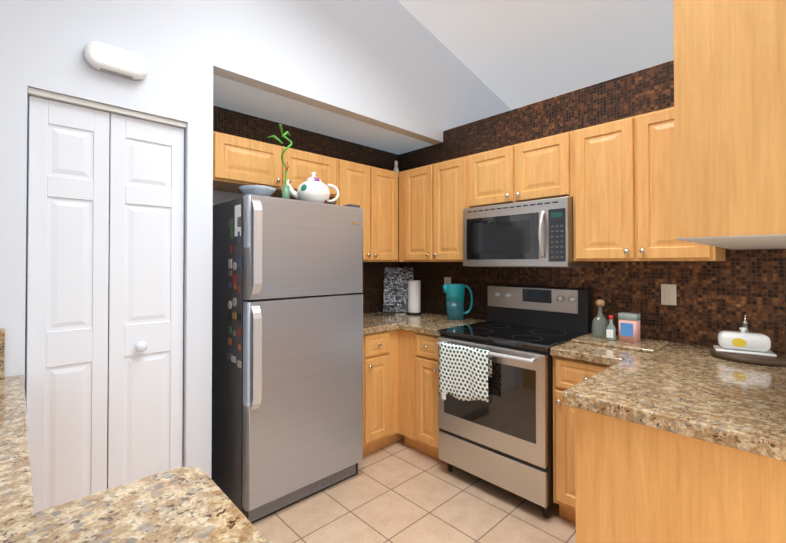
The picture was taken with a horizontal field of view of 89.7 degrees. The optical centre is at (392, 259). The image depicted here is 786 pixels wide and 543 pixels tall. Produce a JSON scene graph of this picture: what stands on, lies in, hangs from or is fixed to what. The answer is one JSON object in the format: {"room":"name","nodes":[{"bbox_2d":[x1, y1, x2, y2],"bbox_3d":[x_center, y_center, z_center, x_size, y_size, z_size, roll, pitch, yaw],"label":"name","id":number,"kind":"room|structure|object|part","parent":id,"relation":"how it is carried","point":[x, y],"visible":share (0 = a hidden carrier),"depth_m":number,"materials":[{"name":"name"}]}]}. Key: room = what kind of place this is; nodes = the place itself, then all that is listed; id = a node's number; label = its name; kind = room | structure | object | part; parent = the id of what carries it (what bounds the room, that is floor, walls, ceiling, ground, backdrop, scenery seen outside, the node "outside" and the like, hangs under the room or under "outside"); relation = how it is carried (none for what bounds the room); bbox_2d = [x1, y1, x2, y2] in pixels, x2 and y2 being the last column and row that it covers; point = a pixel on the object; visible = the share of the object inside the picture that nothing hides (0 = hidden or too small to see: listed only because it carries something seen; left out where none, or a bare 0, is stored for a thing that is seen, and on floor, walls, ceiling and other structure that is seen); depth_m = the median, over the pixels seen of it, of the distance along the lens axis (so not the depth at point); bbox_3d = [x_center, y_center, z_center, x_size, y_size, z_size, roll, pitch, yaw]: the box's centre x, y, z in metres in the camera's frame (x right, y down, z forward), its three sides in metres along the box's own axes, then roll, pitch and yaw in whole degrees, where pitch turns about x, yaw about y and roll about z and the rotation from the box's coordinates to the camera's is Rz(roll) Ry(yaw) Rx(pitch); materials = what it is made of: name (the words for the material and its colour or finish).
{"room":"kitchen","nodes":[
{"label":"kitchen","id":0,"kind":"room"},
{"bbox_2d":[213,190,244,204],"bbox_3d":[-0.516,0.062,3.023,2.134,2.650,0.570,1,-1,-44],"label":"wall","id":1,"kind":"structure","parent":0,"point":[219,197],"depth_m":2.66,"materials":[{"name":"white paint"}]},
{"bbox_2d":[213,131,340,199],"bbox_3d":[-0.840,-0.598,2.701,0.884,0.285,0.344,1,-1,-44],"label":"upper cabinet","id":2,"kind":"object","parent":1,"relation":"attached to","point":[237,161],"depth_m":2.50,"materials":[{"name":"brown wood"}]},
{"bbox_2d":[213,105,398,312],"bbox_3d":[-0.637,-0.262,3.135,1.910,1.500,0.004,1,-1,-44],"label":"mosaic","id":3,"kind":"object","parent":1,"relation":"attached to","point":[231,122],"visible":0.32,"depth_m":3.23},
{"bbox_2d":[326,160,397,261],"bbox_3d":[-0.291,-0.357,3.223,0.630,0.757,0.344,1,-1,-44],"label":"upper cabinet","id":4,"kind":"object","parent":1,"relation":"attached to","point":[372,191],"depth_m":3.13,"materials":[{"name":"brown wood"}]},
{"bbox_2d":[393,160,398,177],"bbox_3d":[0.027,-0.810,3.544,0.060,0.152,0.060,1,-1,-44],"label":"figurine","id":5,"kind":"object","parent":4,"relation":"on","point":[395,169],"visible":0.73,"depth_m":3.53,"materials":[{"name":"white ceramic"}]},
{"bbox_2d":[0,0,511,477],"bbox_3d":[-0.134,-0.985,3.281,11.000,4.750,0.600,1,-1,-44],"label":"wall","id":6,"kind":"structure","parent":0,"point":[396,66],"depth_m":2.04,"materials":[{"name":"white paint"}]},
{"bbox_2d":[26,87,186,512],"bbox_3d":[-1.280,0.335,1.811,0.591,2.056,0.091,1,-1,-44],"label":"bifold door","id":7,"kind":"structure","parent":6,"relation":"in","point":[101,198],"depth_m":1.78,"materials":[{"name":"white wood"}]},
{"bbox_2d":[84,41,147,80],"bbox_3d":[-1.235,-0.888,1.772,0.235,0.116,0.054,1,-1,-44],"label":"door chime","id":8,"kind":"object","parent":6,"relation":"attached to","point":[110,59],"visible":0.98,"depth_m":1.75,"materials":[{"name":"white plastic"}]},
{"bbox_2d":[213,74,433,154],"bbox_3d":[-0.482,-1.138,2.985,1.914,0.250,0.450,1,-1,-44],"label":"ceiling soffit","id":9,"kind":"structure","parent":0,"point":[229,94],"depth_m":2.83,"materials":[{"name":"white paint"}]},
{"bbox_2d":[253,438,575,542],"bbox_3d":[2.371,1.413,0.636,11.000,0.100,8.250,1,-1,-44],"label":"floor","id":10,"kind":"structure","parent":0,"point":[399,491],"depth_m":2.16,"materials":[{"name":"tile"}]},
{"bbox_2d":[211,194,362,523],"bbox_3d":[-0.689,0.518,2.497,0.764,1.728,0.731,1,-1,-44],"label":"fridge","id":11,"kind":"object","parent":10,"relation":"on","point":[287,358],"visible":1,"depth_m":2.20,"materials":[{"name":"grey metal"}]},
{"bbox_2d":[239,185,275,196],"bbox_3d":[-0.746,-0.360,2.178,0.196,0.058,0.196,1,-1,-44],"label":"bowl","id":12,"kind":"object","parent":11,"relation":"on","point":[258,190],"visible":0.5,"depth_m":2.11,"materials":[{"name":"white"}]},
{"bbox_2d":[267,124,291,198],"bbox_3d":[-0.648,-0.558,2.343,0.152,0.458,0.129,1,-1,-44],"label":"bamboo plant","id":13,"kind":"object","parent":11,"relation":"on","point":[285,191],"visible":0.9,"depth_m":2.31,"materials":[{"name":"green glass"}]},
{"bbox_2d":[284,172,338,202],"bbox_3d":[-0.498,-0.434,2.442,0.297,0.211,0.206,1,-1,-44],"label":"teapot","id":14,"kind":"object","parent":11,"relation":"on","point":[313,188],"visible":0.81,"depth_m":2.38,"materials":[{"name":"ceramic"}]},
{"bbox_2d":[363,311,486,462],"bbox_3d":[0.051,0.930,3.063,0.994,0.915,1.030,1,-1,-44],"label":"base cabinet","id":15,"kind":"object","parent":10,"relation":"on","point":[400,384],"depth_m":2.80,"materials":[{"name":"brown wood"}]},
{"bbox_2d":[374,305,394,315],"bbox_3d":[-0.068,0.435,3.378,0.174,0.077,0.124,0,-1,1],"label":"wire rack","id":16,"kind":"object","parent":15,"relation":"on","point":[385,306],"visible":1,"depth_m":3.32,"materials":[{"name":"black metal"}]},
{"bbox_2d":[383,267,412,311],"bbox_3d":[0.050,0.277,3.589,0.278,0.404,0.088,0,-1,1],"label":"mosaic panel","id":17,"kind":"object","parent":15,"relation":"on","point":[396,279],"visible":0.71,"depth_m":3.59,"materials":[{"name":"grey tile"}]},
{"bbox_2d":[406,279,421,314],"bbox_3d":[0.184,0.323,3.441,0.140,0.305,0.140,1,-1,-44],"label":"paper towel","id":18,"kind":"object","parent":15,"relation":"on","point":[414,296],"visible":1,"depth_m":3.39,"materials":[{"name":"white paper"}]},
{"bbox_3d":[0.051,0.493,3.068,0.994,0.040,1.030,1,-1,-44],"label":"kitchen corner base cabinet top","id":19,"kind":"part","parent":15,"relation":"part of","materials":[{"name":"brown stone"}]},
{"bbox_2d":[443,284,472,319],"bbox_3d":[0.506,0.331,3.101,0.177,0.281,0.177,1,-1,-44],"label":"pitcher","id":20,"kind":"object","parent":15,"relation":"on","point":[455,294],"visible":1,"depth_m":3.06,"materials":[{"name":"teal plastic"}]},
{"bbox_2d":[437,284,592,517],"bbox_3d":[0.753,0.785,2.509,0.718,1.195,0.726,1,-1,-44],"label":"range","id":21,"kind":"object","parent":10,"relation":"on","point":[503,438],"visible":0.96,"depth_m":2.29,"materials":[{"name":"silver metal"}]},
{"bbox_2d":[439,342,491,402],"bbox_3d":[0.425,0.689,2.352,0.055,0.345,0.350,1,-1,-44],"label":"towel","id":22,"kind":"object","parent":21,"relation":"hanging from","point":[465,372],"visible":1,"depth_m":2.33,"materials":[{"name":"white fabric"}]},
{"bbox_2d":[553,356,609,518],"bbox_3d":[1.182,0.941,2.151,0.620,0.874,0.374,1,-1,-44],"label":"base cabinet","id":23,"kind":"object","parent":10,"relation":"on","point":[567,373],"depth_m":2.03,"materials":[{"name":"brown wood"}]},
{"bbox_2d":[569,406,785,542],"bbox_3d":[1.298,0.936,1.569,1.256,0.874,0.624,1,-1,-44],"label":"base cabinet","id":24,"kind":"object","parent":10,"relation":"on","point":[615,480],"depth_m":1.18,"materials":[{"name":"brown wood"}]},
{"bbox_2d":[550,341,785,461],"bbox_3d":[1.166,0.482,1.689,1.289,0.047,1.024,1,-1,-44],"label":"countertop","id":25,"kind":"structure","parent":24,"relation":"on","point":[697,392],"depth_m":1.34,"materials":[{"name":"stone"}]},
{"bbox_2d":[572,333,669,352],"bbox_3d":[1.255,0.456,2.186,0.315,0.014,0.400,1,-1,-44],"label":"tray","id":26,"kind":"object","parent":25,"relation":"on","point":[648,345],"visible":0.75,"depth_m":2.13,"materials":[{"name":"stone"}]},
{"bbox_2d":[618,312,640,342],"bbox_3d":[1.302,0.372,2.177,0.094,0.150,0.094,1,-1,-44],"label":"jar","id":27,"kind":"object","parent":26,"relation":"on","point":[629,330],"visible":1,"depth_m":2.14,"materials":[{"name":"pink"}]},
{"bbox_2d":[710,348,785,365],"bbox_3d":[1.651,0.446,1.819,0.270,0.026,0.302,1,-1,-44],"label":"tray","id":28,"kind":"object","parent":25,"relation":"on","point":[779,359],"visible":0.62,"depth_m":1.74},
{"bbox_2d":[713,327,776,356],"bbox_3d":[1.631,0.375,1.841,0.210,0.115,0.116,0,-1,34],"label":"butter dish","id":29,"kind":"object","parent":28,"relation":"on","point":[747,343],"visible":1,"depth_m":1.81,"materials":[{"name":"white ceramic"}]},
{"bbox_2d":[742,315,748,331],"bbox_3d":[1.699,0.350,1.907,0.044,0.166,0.043,1,-1,-44],"label":"oil cruet","id":30,"kind":"object","parent":28,"relation":"on","point":[744,322],"visible":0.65,"depth_m":1.90,"materials":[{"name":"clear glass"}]},
{"bbox_3d":[-0.610,0.922,0.279,0.990,0.874,3.046,1,-1,-44],"label":"countertop","id":31,"kind":"structure","parent":10,"relation":"on","visible":0},
{"bbox_2d":[0,328,268,542],"bbox_3d":[-0.596,0.446,0.262,1.080,0.384,3.096,1,-1,-44],"label":"countertop","id":32,"kind":"structure","parent":31,"relation":"on","point":[186,505],"depth_m":0.71,"materials":[{"name":"stone"}]},
{"bbox_2d":[398,0,673,109],"bbox_3d":[2.613,-2.063,0.419,11.000,2.595,7.550,1,-1,-44],"label":"ceiling","id":33,"kind":"structure","parent":0,"point":[513,54],"depth_m":3.17,"materials":[{"name":"white paint"}]},
{"bbox_3d":[1.238,0.136,2.645,0.120,2.495,3.300,1,-1,-44],"label":"wall","id":34,"kind":"structure","parent":0,"visible":0},
{"bbox_2d":[399,156,466,261],"bbox_3d":[0.403,-0.357,3.178,0.344,0.757,0.709,1,-1,-44],"label":"upper cabinet","id":35,"kind":"object","parent":34,"relation":"attached to","point":[433,197],"depth_m":3.04,"materials":[{"name":"brown wood"}]},
{"bbox_2d":[467,131,574,208],"bbox_3d":[0.900,-0.549,2.660,0.344,0.383,0.730,1,-1,-44],"label":"upper cabinet","id":36,"kind":"object","parent":34,"relation":"attached to","point":[542,168],"depth_m":2.50,"materials":[{"name":"brown wood"}]},
{"bbox_2d":[463,197,592,266],"bbox_3d":[0.862,-0.151,2.619,0.440,0.404,0.726,1,-1,-44],"label":"microwave","id":37,"kind":"object","parent":36,"relation":"attached to","point":[536,233],"visible":1,"depth_m":2.44,"materials":[{"name":"silver metal"}]},
{"bbox_2d":[399,60,785,353],"bbox_3d":[1.195,-0.315,2.605,0.004,1.595,3.296,1,-1,-44],"label":"mosaic","id":38,"kind":"object","parent":34,"relation":"attached to","point":[714,299],"visible":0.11,"depth_m":2.38},
{"bbox_2d":[444,277,450,284],"bbox_3d":[0.463,0.211,3.355,0.009,0.116,0.072,1,-1,-44],"label":"electrical outlet plate","id":39,"kind":"object","parent":38,"relation":"attached to","point":[447,280],"visible":0.48,"depth_m":3.35,"materials":[{"name":"beige plastic"}]},
{"bbox_2d":[661,284,675,304],"bbox_3d":[1.547,0.199,2.220,0.010,0.116,0.072,1,-1,-44],"label":"switch plate","id":40,"kind":"object","parent":38,"relation":"attached to","point":[668,294],"visible":1,"depth_m":2.22,"materials":[{"name":"beige plastic"}]},
{"bbox_2d":[571,107,724,260],"bbox_3d":[1.375,-0.368,2.162,0.344,0.757,0.639,1,-1,-44],"label":"upper cabinet","id":41,"kind":"object","parent":34,"relation":"attached to","point":[615,180],"depth_m":2.06,"materials":[{"name":"brown wood"}]},
{"bbox_2d":[673,0,785,249],"bbox_3d":[1.396,-0.532,1.476,1.264,0.954,0.333,1,-1,-44],"label":"upper cabinet","id":42,"kind":"object","parent":34,"relation":"attached to","point":[730,115],"visible":1,"depth_m":1.07,"materials":[{"name":"brown wood"}]}
]}

